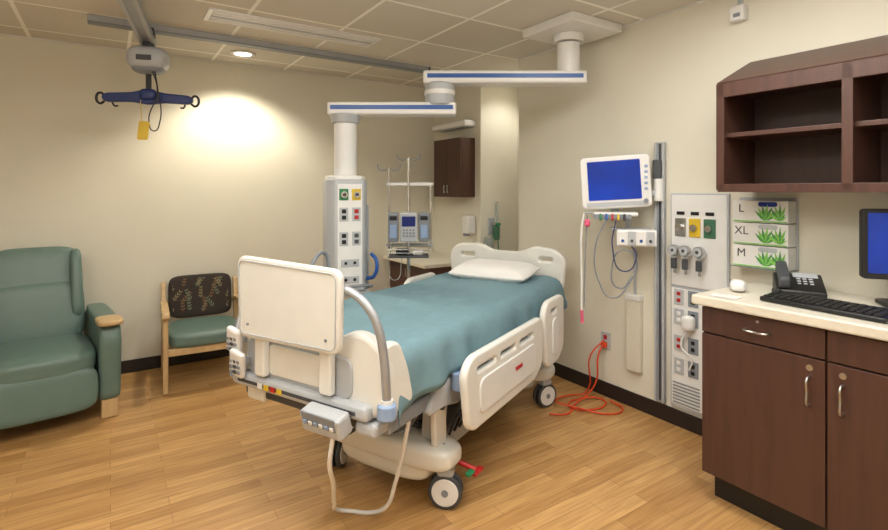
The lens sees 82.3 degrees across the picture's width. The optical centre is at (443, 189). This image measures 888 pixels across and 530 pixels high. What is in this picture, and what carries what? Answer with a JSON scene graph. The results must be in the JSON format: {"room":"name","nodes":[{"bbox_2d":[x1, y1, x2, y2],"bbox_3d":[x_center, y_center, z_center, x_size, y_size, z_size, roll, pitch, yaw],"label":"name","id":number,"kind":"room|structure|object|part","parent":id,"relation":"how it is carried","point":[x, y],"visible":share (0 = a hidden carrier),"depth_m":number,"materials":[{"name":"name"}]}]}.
{"room":"hospital room","nodes":[
{"label":"hospital room","id":0,"kind":"room"},
{"bbox_2d":[0,35,433,360],"bbox_3d":[-1.925,0.170,4.479,5.700,2.560,0.100,0,0,-33],"label":"wall","id":1,"kind":"structure","parent":0,"point":[234,175],"depth_m":4.20,"materials":[{"name":"beige paint"}]},
{"bbox_2d":[121,349,229,373],"bbox_3d":[-2.151,1.400,4.263,4.885,0.100,0.012,0,0,-33],"label":"baseboard","id":2,"kind":"structure","parent":1,"relation":"attached to","point":[140,364],"depth_m":4.15,"materials":[{"name":"black rubber"}]},
{"bbox_2d":[0,33,424,88],"bbox_3d":[-2.149,-1.107,4.260,4.885,0.006,0.020,0,0,-33],"label":"trim","id":3,"kind":"structure","parent":1,"relation":"attached to","point":[0,33],"depth_m":4.36,"materials":[{"name":"white plastic"}]},
{"bbox_2d":[0,0,702,87],"bbox_3d":[-0.127,-1.160,1.741,5.700,0.100,6.650,0,0,-33],"label":"ceiling","id":4,"kind":"structure","parent":0,"point":[434,34],"depth_m":3.41,"materials":[{"name":"tile"}]},
{"bbox_2d":[118,0,155,46],"bbox_3d":[-1.550,-1.028,2.433,0.090,0.103,2.500,0,0,-24],"label":"track","id":5,"kind":"object","parent":4,"relation":"attached to","point":[133,10],"depth_m":2.97,"materials":[{"name":"white metal"}]},
{"bbox_2d":[95,41,199,139],"bbox_3d":[-1.978,-0.662,3.401,0.635,0.666,0.203,0,0,-13],"label":"lift","id":6,"kind":"object","parent":4,"relation":"hanging from","point":[147,59],"visible":1,"depth_m":3.35,"materials":[{"name":"grey plastic"}]},
{"bbox_3d":[-1.911,-0.604,3.362,0.081,0.435,0.019,0,0,-13],"label":"pendant cord","id":7,"kind":"part","parent":6,"relation":"part of","materials":[{"name":"black plastic"}]},
{"bbox_2d":[230,50,255,57],"bbox_3d":[-1.631,-1.104,4.122,0.198,0.012,0.198,0,0,-33],"label":"recessed light","id":8,"kind":"object","parent":4,"relation":"in","point":[239,53],"visible":1,"depth_m":4.11,"materials":[{"name":"white glass"}]},
{"bbox_2d":[87,14,429,72],"bbox_3d":[-1.198,-1.085,3.909,2.530,0.053,0.074,0,0,-33],"label":"track","id":9,"kind":"object","parent":4,"relation":"attached to","point":[98,20],"depth_m":3.75,"materials":[{"name":"white metal"}]},
{"bbox_2d":[203,7,380,47],"bbox_3d":[-1.008,-1.101,3.502,1.160,0.018,0.240,0,0,-33],"label":"ceiling vent","id":10,"kind":"object","parent":4,"relation":"in","point":[212,14],"visible":1,"depth_m":3.43,"materials":[{"name":"white plastic"}]},
{"bbox_2d":[323,11,621,296],"bbox_3d":[0.158,-0.205,3.427,1.694,1.810,1.195,0,0,-33],"label":"boom","id":11,"kind":"object","parent":4,"relation":"hanging from","point":[345,207],"depth_m":3.37,"materials":[{"name":"white metal"}]},
{"bbox_2d":[0,356,782,529],"bbox_3d":[-0.127,1.500,1.741,5.700,0.100,6.650,0,0,-33],"label":"floor","id":12,"kind":"structure","parent":0,"point":[204,454],"depth_m":2.62,"materials":[{"name":"brown wood"}]},
{"bbox_2d":[0,246,123,429],"bbox_3d":[-2.632,0.923,3.302,0.814,1.051,0.943,0,0,-41],"label":"recliner chair","id":13,"kind":"object","parent":12,"relation":"on","point":[49,369],"visible":1,"depth_m":3.24,"materials":[{"name":"green leather"}]},
{"bbox_2d":[0,333,95,383],"bbox_3d":[-2.547,1.065,3.205,0.550,0.170,0.640,0,0,-41],"label":"seat cushion","id":14,"kind":"object","parent":13,"relation":"on","point":[44,358],"depth_m":3.07,"materials":[{"name":"green leather"}]},
{"bbox_3d":[-2.360,1.088,3.500,0.120,0.504,0.810,0,0,-41],"label":"arm","id":15,"kind":"part","parent":13,"relation":"part of","materials":[{"name":"green leather"}]},
{"bbox_3d":[-2.150,1.367,3.261,0.090,0.164,0.087,0,0,-41],"label":"leg","id":16,"kind":"part","parent":13,"relation":"part of","materials":[{"name":"brown wood"}]},
{"bbox_2d":[160,273,238,394],"bbox_3d":[-1.878,1.073,3.969,0.586,0.755,0.648,0,0,-30],"label":"armchair","id":17,"kind":"object","parent":12,"relation":"on","point":[195,295],"visible":0.82,"depth_m":4.06,"materials":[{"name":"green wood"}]},
{"bbox_3d":[-2.240,1.094,4.057,0.034,0.712,0.132,0,0,-30],"label":"leg","id":18,"kind":"part","parent":17,"relation":"part of","materials":[{"name":"brown wood"}]},
{"bbox_3d":[-2.095,0.892,3.810,0.050,0.070,0.593,0,0,-30],"label":"armrest","id":19,"kind":"part","parent":17,"relation":"part of","materials":[{"name":"brown wood"}]},
{"bbox_3d":[-1.980,1.172,3.613,0.034,0.556,0.057,0,0,-30],"label":"leg","id":20,"kind":"part","parent":17,"relation":"part of","materials":[{"name":"brown wood"}]},
{"bbox_3d":[-1.749,1.165,3.748,0.536,0.050,0.025,0,0,-30],"label":"rail","id":21,"kind":"part","parent":17,"relation":"part of","materials":[{"name":"brown wood"}]},
{"bbox_3d":[-2.007,0.865,4.190,0.470,0.340,0.070,0,-9,-30],"label":"backrest","id":22,"kind":"part","parent":17,"relation":"part of","materials":[{"name":"brown fabric"}]},
{"bbox_3d":[-1.863,1.090,3.944,0.500,0.120,0.540,0,0,-30],"label":"seat","id":23,"kind":"part","parent":17,"relation":"part of","materials":[{"name":"green leather"}]},
{"bbox_3d":[-1.777,1.094,4.327,0.034,0.712,0.132,0,0,-30],"label":"leg","id":24,"kind":"part","parent":17,"relation":"part of","materials":[{"name":"brown wood"}]},
{"bbox_3d":[-1.633,0.892,4.081,0.050,0.070,0.593,0,0,-30],"label":"armrest","id":25,"kind":"part","parent":17,"relation":"part of","materials":[{"name":"brown wood"}]},
{"bbox_2d":[226,242,566,514],"bbox_3d":[-0.079,0.866,2.946,1.121,1.172,2.246,0,0,32],"label":"hospital bed","id":26,"kind":"object","parent":12,"relation":"on","point":[394,377],"visible":1,"depth_m":2.25,"materials":[{"name":"grey plastic"}]},
{"bbox_3d":[-0.863,0.622,2.548,0.078,0.459,0.480,0,0,32],"label":"foot grab rail","id":27,"kind":"part","parent":26,"relation":"part of","materials":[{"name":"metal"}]},
{"bbox_3d":[-0.775,0.670,2.166,0.060,0.240,0.035,0,0,32],"label":"footboard post","id":28,"kind":"part","parent":26,"relation":"part of","materials":[{"name":"white plastic"}]},
{"bbox_3d":[-0.629,0.452,2.037,0.594,0.344,0.030,0,0,32],"label":"footboard","id":29,"kind":"part","parent":26,"relation":"part of","materials":[{"name":"white plastic"}]},
{"bbox_3d":[-0.612,0.720,2.089,0.328,0.128,0.012,0,0,32],"label":"foot shell plate","id":30,"kind":"part","parent":26,"relation":"part of","materials":[{"name":"white plastic"}]},
{"bbox_3d":[-0.586,0.830,2.111,0.780,0.060,0.120,0,0,32],"label":"foot cross rail","id":31,"kind":"part","parent":26,"relation":"part of","materials":[{"name":"grey plastic"}]},
{"bbox_3d":[-0.689,0.599,2.878,0.062,0.505,0.200,0,0,32],"label":"foot grab rail","id":32,"kind":"part","parent":26,"relation":"part of","materials":[{"name":"grey plastic"}]},
{"bbox_3d":[-0.452,0.670,1.966,0.060,0.240,0.035,0,0,32],"label":"footboard post","id":33,"kind":"part","parent":26,"relation":"part of","materials":[{"name":"white plastic"}]},
{"bbox_3d":[-0.296,0.574,1.886,0.204,0.438,0.057,0,0,12],"label":"foot grab rail","id":34,"kind":"part","parent":26,"relation":"part of","materials":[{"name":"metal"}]},
{"bbox_3d":[-0.025,1.082,2.334,0.030,0.312,0.105,0,0,32],"label":"stabiliser arm","id":35,"kind":"part","parent":26,"relation":"part of","materials":[{"name":"white plastic"}]},
{"bbox_3d":[0.004,0.914,2.286,0.040,0.141,0.317,0,0,32],"label":"link arm","id":36,"kind":"part","parent":26,"relation":"part of","materials":[{"name":"grey plastic"}]},
{"bbox_3d":[0.276,0.907,2.783,0.060,0.065,1.950,0,0,32],"label":"rail frame","id":37,"kind":"part","parent":26,"relation":"part of","materials":[{"name":"grey plastic"}]},
{"bbox_2d":[343,272,566,427],"bbox_3d":[-0.055,0.750,2.990,0.969,0.306,1.926,0,0,32],"label":"blanket","id":38,"kind":"object","parent":26,"relation":"on","point":[435,322],"depth_m":2.53,"materials":[{"name":"teal fabric"}]},
{"bbox_2d":[448,258,539,282],"bbox_3d":[0.355,0.568,3.587,0.570,0.122,0.360,0,6,30],"label":"pillow","id":39,"kind":"object","parent":26,"relation":"on","point":[480,269],"depth_m":3.47,"materials":[{"name":"white fabric"}]},
{"bbox_3d":[0.464,0.589,3.860,0.953,0.353,0.050,0,0,32],"label":"headboard","id":40,"kind":"part","parent":26,"relation":"part of","materials":[{"name":"white plastic"}]},
{"bbox_2d":[377,154,432,280],"bbox_3d":[-0.294,0.585,3.930,0.440,1.731,0.422,0,0,-4],"label":"stand","id":41,"kind":"object","parent":12,"relation":"on","point":[408,220],"visible":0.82,"depth_m":3.80,"materials":[{"name":"grey metal"}]},
{"bbox_3d":[-0.422,0.140,3.901,0.020,0.620,0.020,0,0,-4],"label":"post","id":42,"kind":"part","parent":41,"relation":"part of","materials":[{"name":"silver metal"}]},
{"bbox_3d":[-0.378,0.310,3.781,0.050,0.100,0.008,0,0,-4],"label":"channel door","id":43,"kind":"part","parent":41,"relation":"part of","materials":[{"name":"blue plastic"}]},
{"bbox_2d":[396,248,407,254],"bbox_3d":[-0.317,0.465,3.829,0.090,0.045,0.080,0,0,-4],"label":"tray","id":44,"kind":"object","parent":41,"relation":"on","point":[397,251],"depth_m":3.79,"materials":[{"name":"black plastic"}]},
{"bbox_2d":[388,253,428,257],"bbox_3d":[-0.268,0.495,3.843,0.300,0.015,0.200,0,0,-4],"label":"tray","id":45,"kind":"object","parent":41,"relation":"on","point":[391,255],"depth_m":3.75,"materials":[{"name":"grey plastic"}]},
{"bbox_2d":[413,250,422,254],"bbox_3d":[-0.197,0.470,3.838,0.080,0.035,0.080,0,0,-4],"label":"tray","id":46,"kind":"object","parent":41,"relation":"on","point":[415,252],"depth_m":3.80,"materials":[{"name":"white plastic"}]},
{"bbox_3d":[-0.149,0.310,3.799,0.050,0.100,0.008,0,0,-4],"label":"channel door","id":47,"kind":"part","parent":41,"relation":"part of","materials":[{"name":"blue plastic"}]},
{"bbox_3d":[-0.103,0.200,3.925,0.020,0.500,0.020,0,0,-4],"label":"post","id":48,"kind":"part","parent":41,"relation":"part of","materials":[{"name":"silver metal"}]},
{"bbox_2d":[383,251,451,287],"bbox_3d":[-0.139,1.062,5.079,0.624,0.775,0.832,0,0,-33],"label":"base cabinet","id":49,"kind":"object","parent":12,"relation":"on","point":[437,263],"visible":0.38,"depth_m":4.93,"materials":[{"name":"brown wood"}]},
{"bbox_3d":[-0.444,1.025,5.122,0.018,0.610,0.390,0,0,-33],"label":"door","id":50,"kind":"part","parent":49,"relation":"part of","materials":[{"name":"brown wood"}]},
{"bbox_2d":[383,251,450,268],"bbox_3d":[-0.139,0.693,5.079,0.624,0.035,0.832,0,0,-33],"label":"countertop","id":51,"kind":"structure","parent":49,"relation":"on","point":[436,259],"depth_m":4.86,"materials":[{"name":"beige laminate"}]},
{"bbox_3d":[-0.225,1.025,4.788,0.018,0.610,0.390,0,0,-33],"label":"door","id":52,"kind":"part","parent":49,"relation":"part of","materials":[{"name":"brown wood"}]},
{"bbox_2d":[691,281,887,529],"bbox_3d":[1.849,0.970,1.921,0.638,0.960,1.542,0,0,-33],"label":"base cabinet","id":53,"kind":"object","parent":12,"relation":"on","point":[795,399],"visible":1,"depth_m":2.07,"materials":[{"name":"brown wood"}]},
{"bbox_3d":[1.329,0.606,2.168,0.040,0.012,0.110,0,0,-33],"label":"drawer pull","id":54,"kind":"part","parent":53,"relation":"part of","materials":[{"name":"metal"}]},
{"bbox_3d":[1.353,0.603,2.184,0.020,0.115,0.491,0,0,-33],"label":"drawer","id":55,"kind":"part","parent":53,"relation":"part of","materials":[{"name":"brown wood"}]},
{"bbox_3d":[1.353,0.992,2.184,0.020,0.647,0.491,0,0,-33],"label":"door","id":56,"kind":"part","parent":53,"relation":"part of","materials":[{"name":"brown wood"}]},
{"bbox_2d":[691,281,887,341],"bbox_3d":[1.850,0.512,1.923,0.634,0.045,1.542,0,0,-33],"label":"countertop","id":57,"kind":"structure","parent":53,"relation":"on","point":[750,303],"depth_m":2.13,"materials":[{"name":"beige laminate"}]},
{"bbox_2d":[708,293,741,299],"bbox_3d":[1.292,0.487,2.332,0.080,0.002,0.120,0,0,-43],"label":"paper sheet","id":58,"kind":"object","parent":57,"relation":"on","point":[713,294],"visible":1,"depth_m":2.32,"materials":[{"name":"white paper"}]},
{"bbox_2d":[730,279,745,291],"bbox_3d":[1.434,0.461,2.484,0.070,0.053,0.175,0,0,27],"label":"barcode scanner","id":59,"kind":"object","parent":57,"relation":"on","point":[735,284],"visible":1,"depth_m":2.41,"materials":[{"name":"white plastic"}]},
{"bbox_2d":[772,261,826,297],"bbox_3d":[1.652,0.416,2.383,0.208,0.142,0.226,0,0,29],"label":"desk phone","id":60,"kind":"object","parent":57,"relation":"on","point":[800,283],"visible":0.89,"depth_m":2.34,"materials":[{"name":"black plastic"}]},
{"bbox_2d":[760,290,887,322],"bbox_3d":[1.569,0.470,2.083,0.156,0.035,0.450,0,0,-28],"label":"keyboard","id":61,"kind":"object","parent":57,"relation":"on","point":[850,309],"visible":1,"depth_m":2.04,"materials":[{"name":"black plastic"}]},
{"bbox_2d":[859,209,887,307],"bbox_3d":[1.964,0.281,2.092,0.410,0.405,0.188,0,0,20],"label":"computer monitor","id":62,"kind":"object","parent":57,"relation":"on","point":[873,223],"visible":1,"depth_m":2.13,"materials":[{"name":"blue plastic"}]},
{"bbox_3d":[1.436,0.795,2.005,0.040,0.119,0.010,0,0,-33],"label":"door pull","id":63,"kind":"part","parent":53,"relation":"part of","materials":[{"name":"metal"}]},
{"bbox_3d":[1.496,0.795,1.913,0.040,0.119,0.010,0,0,-33],"label":"door pull","id":64,"kind":"part","parent":53,"relation":"part of","materials":[{"name":"metal"}]},
{"bbox_3d":[1.627,0.603,1.766,0.020,0.115,0.492,0,0,-33],"label":"drawer","id":65,"kind":"part","parent":53,"relation":"part of","materials":[{"name":"brown wood"}]},
{"bbox_3d":[1.627,0.992,1.766,0.020,0.647,0.492,0,0,-33],"label":"door","id":66,"kind":"part","parent":53,"relation":"part of","materials":[{"name":"brown wood"}]},
{"bbox_2d":[434,87,516,254],"bbox_3d":[0.419,0.170,5.450,0.715,2.560,0.850,0,0,-33],"label":"wall","id":67,"kind":"structure","parent":0,"point":[493,109],"depth_m":5.06,"materials":[{"name":"beige paint"}]},
{"bbox_2d":[432,119,475,132],"bbox_3d":[0.092,-0.646,5.163,0.144,0.068,0.590,0,0,-33],"label":"wall lamp","id":68,"kind":"object","parent":67,"relation":"attached to","point":[461,124],"visible":1,"depth_m":5.06,"materials":[{"name":"white plastic"}]},
{"bbox_2d":[434,137,474,196],"bbox_3d":[0.091,-0.220,5.121,0.193,0.580,0.480,0,0,-33],"label":"upper cabinet","id":69,"kind":"object","parent":67,"relation":"attached to","point":[454,158],"visible":1,"depth_m":4.97,"materials":[{"name":"brown wood"}]},
{"bbox_3d":[-0.032,-0.220,5.184,0.020,0.576,0.235,0,0,-33],"label":"door","id":70,"kind":"part","parent":69,"relation":"part of","materials":[{"name":"brown wood"}]},
{"bbox_3d":[0.101,-0.220,4.983,0.020,0.576,0.235,0,0,-33],"label":"door","id":71,"kind":"part","parent":69,"relation":"part of","materials":[{"name":"brown wood"}]},
{"bbox_2d":[462,215,474,235],"bbox_3d":[0.241,0.350,4.974,0.104,0.200,0.110,0,0,-33],"label":"soap dispenser","id":72,"kind":"object","parent":67,"relation":"attached to","point":[468,221],"visible":1,"depth_m":4.93,"materials":[{"name":"white plastic"}]},
{"bbox_2d":[483,201,500,249],"bbox_3d":[0.474,0.393,4.901,0.185,0.566,0.127,0,0,-33],"label":"oxygen flowmeter","id":73,"kind":"object","parent":67,"relation":"attached to","point":[493,225],"visible":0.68,"depth_m":4.90,"materials":[{"name":"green plastic"}]},
{"bbox_2d":[483,236,493,248],"bbox_3d":[0.429,0.520,4.885,0.090,0.140,0.104,0,0,-33],"label":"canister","id":74,"kind":"object","parent":73,"relation":"on","point":[488,240],"depth_m":4.84,"materials":[{"name":"clear plastic"}]},
{"bbox_3d":[0.474,0.350,4.970,0.110,0.160,0.012,0,0,-33],"label":"wall plate","id":75,"kind":"part","parent":73,"relation":"part of","materials":[{"name":"grey plastic"}]},
{"bbox_2d":[517,87,518,250],"bbox_3d":[1.017,0.170,4.963,0.250,2.560,0.620,0,0,-33],"label":"wall","id":76,"kind":"structure","parent":0,"point":[517,87],"depth_m":5.14,"materials":[{"name":"beige paint"}]},
{"bbox_2d":[519,0,887,418],"bbox_3d":[2.333,0.170,2.478,0.780,2.560,4.980,0,0,-33],"label":"wall","id":77,"kind":"structure","parent":0,"point":[655,80],"depth_m":3.28,"materials":[{"name":"beige paint"}]},
{"bbox_2d":[601,331,610,349],"bbox_3d":[1.125,1.060,3.569,0.040,0.120,0.080,0,0,-33],"label":"wall outlet","id":78,"kind":"object","parent":77,"relation":"attached to","point":[606,336],"visible":0.91,"depth_m":3.56,"materials":[{"name":"grey plastic"}]},
{"bbox_2d":[549,339,623,415],"bbox_3d":[0.928,1.251,3.434,0.509,0.410,0.349,0,0,-1],"label":"power cord","id":79,"kind":"object","parent":78,"relation":"attached to","point":[573,407],"visible":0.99,"depth_m":3.46,"materials":[{"name":"red rubber"}]},
{"bbox_2d":[517,0,709,60],"bbox_3d":[1.998,-1.107,2.258,0.020,0.006,4.980,0,0,-33],"label":"trim","id":80,"kind":"structure","parent":77,"relation":"attached to","point":[703,1],"depth_m":3.27,"materials":[{"name":"white plastic"}]},
{"bbox_2d":[553,362,701,435],"bbox_3d":[2.002,1.400,2.260,0.012,0.100,4.980,0,0,-33],"label":"baseboard","id":81,"kind":"structure","parent":77,"relation":"attached to","point":[686,421],"depth_m":3.37,"materials":[{"name":"black rubber"}]},
{"bbox_2d":[625,251,643,373],"bbox_3d":[1.258,0.800,3.363,0.044,0.800,0.120,0,0,-33],"label":"channel","id":82,"kind":"object","parent":77,"relation":"attached to","point":[634,302],"visible":0.93,"depth_m":3.34,"materials":[{"name":"beige plastic"}]},
{"bbox_2d":[654,142,665,403],"bbox_3d":[1.366,0.520,3.200,0.042,1.640,0.064,0,0,-33],"label":"wall rail","id":83,"kind":"object","parent":77,"relation":"attached to","point":[660,147],"visible":1,"depth_m":3.19,"materials":[{"name":"metal"}]},
{"bbox_2d":[580,154,662,322],"bbox_3d":[1.117,0.312,3.204,0.505,1.076,0.226,0,0,17],"label":"patient monitor","id":84,"kind":"object","parent":83,"relation":"attached to","point":[615,183],"visible":1,"depth_m":3.17,"materials":[{"name":"white plastic"}]},
{"bbox_2d":[594,211,637,215],"bbox_3d":[1.087,0.150,3.227,0.260,0.022,0.200,0,0,17],"label":"tray","id":85,"kind":"object","parent":84,"relation":"on","point":[596,213],"depth_m":3.14,"materials":[{"name":"white plastic"}]},
{"bbox_3d":[1.178,0.200,3.252,0.036,0.100,0.036,0,0,17],"label":"drop post","id":86,"kind":"part","parent":84,"relation":"part of","materials":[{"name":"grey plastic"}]},
{"bbox_2d":[610,227,650,230],"bbox_3d":[1.179,0.248,3.220,0.240,0.012,0.140,0,0,17],"label":"shelf","id":87,"kind":"object","parent":84,"relation":"attached to","point":[611,228],"depth_m":3.19,"materials":[{"name":"grey plastic"}]},
{"bbox_2d":[667,193,729,415],"bbox_3d":[1.474,0.675,2.982,0.100,1.310,0.355,0,0,-33],"label":"panel","id":88,"kind":"object","parent":77,"relation":"attached to","point":[699,249],"visible":0.97,"depth_m":3.01,"materials":[{"name":"grey plastic"}]},
{"bbox_3d":[1.385,0.440,3.064,0.034,0.060,0.034,0,0,-33],"label":"regulator knob","id":89,"kind":"part","parent":88,"relation":"part of","materials":[{"name":"grey plastic"}]},
{"bbox_2d":[674,357,683,374],"bbox_3d":[1.430,1.070,3.093,0.007,0.096,0.064,0,0,-33],"label":"outlet plate","id":90,"kind":"object","parent":88,"relation":"attached to","point":[678,361],"depth_m":3.09,"materials":[{"name":"grey plastic"}]},
{"bbox_2d":[674,334,683,351],"bbox_3d":[1.430,0.930,3.093,0.007,0.096,0.064,0,0,-33],"label":"outlet plate","id":91,"kind":"object","parent":88,"relation":"attached to","point":[677,337],"depth_m":3.09,"materials":[{"name":"grey plastic"}]},
{"bbox_2d":[674,308,683,324],"bbox_3d":[1.430,0.770,3.093,0.007,0.096,0.064,0,0,-33],"label":"outlet plate","id":92,"kind":"object","parent":88,"relation":"attached to","point":[678,312],"depth_m":3.09,"materials":[{"name":"grey plastic"}]},
{"bbox_2d":[674,288,683,305],"bbox_3d":[1.430,0.650,3.093,0.007,0.096,0.064,0,0,-33],"label":"outlet plate","id":93,"kind":"object","parent":88,"relation":"attached to","point":[678,292],"depth_m":3.09,"materials":[{"name":"grey plastic"}]},
{"bbox_2d":[675,224,682,230],"bbox_3d":[1.424,0.225,3.077,0.020,0.040,0.040,0,0,-33],"label":"socket","id":94,"kind":"object","parent":88,"relation":"attached to","point":[678,227],"depth_m":3.07,"materials":[{"name":"silver metal"}]},
{"bbox_3d":[1.435,0.225,3.084,0.009,0.110,0.070,0,0,-33],"label":"gas plate","id":95,"kind":"part","parent":88,"relation":"part of","materials":[{"name":"metal"}]},
{"bbox_3d":[1.424,0.440,3.005,0.034,0.060,0.034,0,0,-33],"label":"regulator knob","id":96,"kind":"part","parent":88,"relation":"part of","materials":[{"name":"grey plastic"}]},
{"bbox_3d":[1.441,0.950,3.017,0.025,0.243,0.073,0,0,-44],"label":"adapter cord","id":97,"kind":"part","parent":88,"relation":"part of","materials":[{"name":"white plastic"}]},
{"bbox_3d":[1.469,0.960,3.053,0.007,0.740,0.230,0,0,-33],"label":"plate","id":98,"kind":"part","parent":88,"relation":"part of","materials":[{"name":"grey plastic"}]},
{"bbox_2d":[688,361,697,379],"bbox_3d":[1.480,1.070,3.018,0.007,0.096,0.064,0,0,-33],"label":"outlet plate","id":99,"kind":"object","parent":88,"relation":"attached to","point":[693,373],"depth_m":3.01,"materials":[{"name":"grey plastic"}]},
{"bbox_2d":[688,337,697,355],"bbox_3d":[1.480,0.930,3.018,0.007,0.096,0.064,0,0,-33],"label":"outlet plate","id":100,"kind":"object","parent":88,"relation":"attached to","point":[692,341],"depth_m":3.01,"materials":[{"name":"grey plastic"}]},
{"bbox_2d":[688,311,697,328],"bbox_3d":[1.480,0.770,3.018,0.007,0.096,0.064,0,0,-33],"label":"outlet plate","id":101,"kind":"object","parent":88,"relation":"attached to","point":[694,314],"depth_m":3.00,"materials":[{"name":"grey plastic"}]},
{"bbox_2d":[688,291,697,307],"bbox_3d":[1.480,0.650,3.018,0.007,0.096,0.064,0,0,-33],"label":"outlet plate","id":102,"kind":"object","parent":88,"relation":"attached to","point":[690,305],"depth_m":3.03,"materials":[{"name":"grey plastic"}]},
{"bbox_2d":[689,225,696,231],"bbox_3d":[1.474,0.225,3.002,0.020,0.040,0.040,0,0,-33],"label":"socket","id":103,"kind":"object","parent":88,"relation":"attached to","point":[692,228],"depth_m":3.00,"materials":[{"name":"silver metal"}]},
{"bbox_3d":[1.484,0.225,3.009,0.009,0.110,0.070,0,0,-33],"label":"gas plate","id":104,"kind":"part","parent":88,"relation":"part of","materials":[{"name":"yellow plastic"}]},
{"bbox_3d":[1.470,0.440,2.934,0.034,0.060,0.034,0,0,-33],"label":"regulator knob","id":105,"kind":"part","parent":88,"relation":"part of","materials":[{"name":"grey plastic"}]},
{"bbox_3d":[1.508,0.305,3.004,0.020,0.570,0.355,0,0,-33],"label":"plate","id":106,"kind":"part","parent":88,"relation":"part of","materials":[{"name":"grey plastic"}]},
{"bbox_2d":[704,226,712,232],"bbox_3d":[1.523,0.225,2.927,0.020,0.040,0.040,0,0,-33],"label":"socket","id":107,"kind":"object","parent":88,"relation":"attached to","point":[707,229],"depth_m":2.92,"materials":[{"name":"silver metal"}]},
{"bbox_3d":[1.534,0.225,2.934,0.009,0.110,0.070,0,0,-33],"label":"gas plate","id":108,"kind":"part","parent":88,"relation":"part of","materials":[{"name":"green plastic"}]},
{"bbox_2d":[729,0,747,22],"bbox_3d":[1.622,-0.990,2.800,0.054,0.120,0.080,0,0,-33],"label":"wall sensor","id":109,"kind":"object","parent":77,"relation":"attached to","point":[738,13],"visible":1,"depth_m":2.78,"materials":[{"name":"white plastic"}]},
{"bbox_2d":[730,197,798,272],"bbox_3d":[1.679,0.226,2.671,0.100,0.372,0.290,0,0,-33],"label":"holder","id":110,"kind":"object","parent":77,"relation":"attached to","point":[741,198],"visible":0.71,"depth_m":2.58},
{"bbox_2d":[733,243,795,270],"bbox_3d":[1.678,0.349,2.670,0.092,0.113,0.270,0,0,-33],"label":"glove box","id":111,"kind":"object","parent":110,"relation":"in","point":[759,256],"depth_m":2.63,"materials":[{"name":"white cardboard"}]},
{"bbox_2d":[733,222,795,246],"bbox_3d":[1.678,0.230,2.670,0.092,0.113,0.270,0,0,-33],"label":"glove box","id":112,"kind":"object","parent":110,"relation":"in","point":[755,233],"depth_m":2.62,"materials":[{"name":"white cardboard"}]},
{"bbox_2d":[733,200,795,223],"bbox_3d":[1.678,0.113,2.670,0.092,0.113,0.270,0,0,-33],"label":"glove box","id":113,"kind":"object","parent":110,"relation":"in","point":[783,212],"depth_m":2.62,"materials":[{"name":"white cardboard"}]},
{"bbox_2d":[716,35,887,192],"bbox_3d":[1.969,-0.343,2.008,0.348,0.706,1.605,0,0,-33],"label":"upper cabinet","id":114,"kind":"object","parent":77,"relation":"attached to","point":[816,120],"visible":1,"depth_m":2.44,"materials":[{"name":"brown wood"}]},
{"bbox_3d":[1.539,-0.345,2.665,0.341,0.693,0.022,0,0,-33],"label":"panel","id":115,"kind":"part","parent":114,"relation":"part of","materials":[{"name":"brown wood"}]},
{"bbox_3d":[1.983,-0.276,2.017,0.309,0.022,1.554,0,0,-33],"label":"shelf","id":116,"kind":"part","parent":114,"relation":"part of","materials":[{"name":"brown wood"}]},
{"bbox_3d":[1.971,-0.502,2.009,0.337,0.025,1.594,0,0,-33],"label":"panel","id":117,"kind":"part","parent":114,"relation":"part of","materials":[{"name":"brown wood"}]},
{"bbox_3d":[2.107,-0.268,2.098,0.012,0.535,1.594,0,0,-33],"label":"panel","id":118,"kind":"part","parent":114,"relation":"part of","materials":[{"name":"brown wood"}]},
{"bbox_3d":[1.831,-0.345,2.220,0.341,0.693,0.030,0,0,-33],"label":"panel","id":119,"kind":"part","parent":114,"relation":"part of","materials":[{"name":"brown wood"}]}
]}

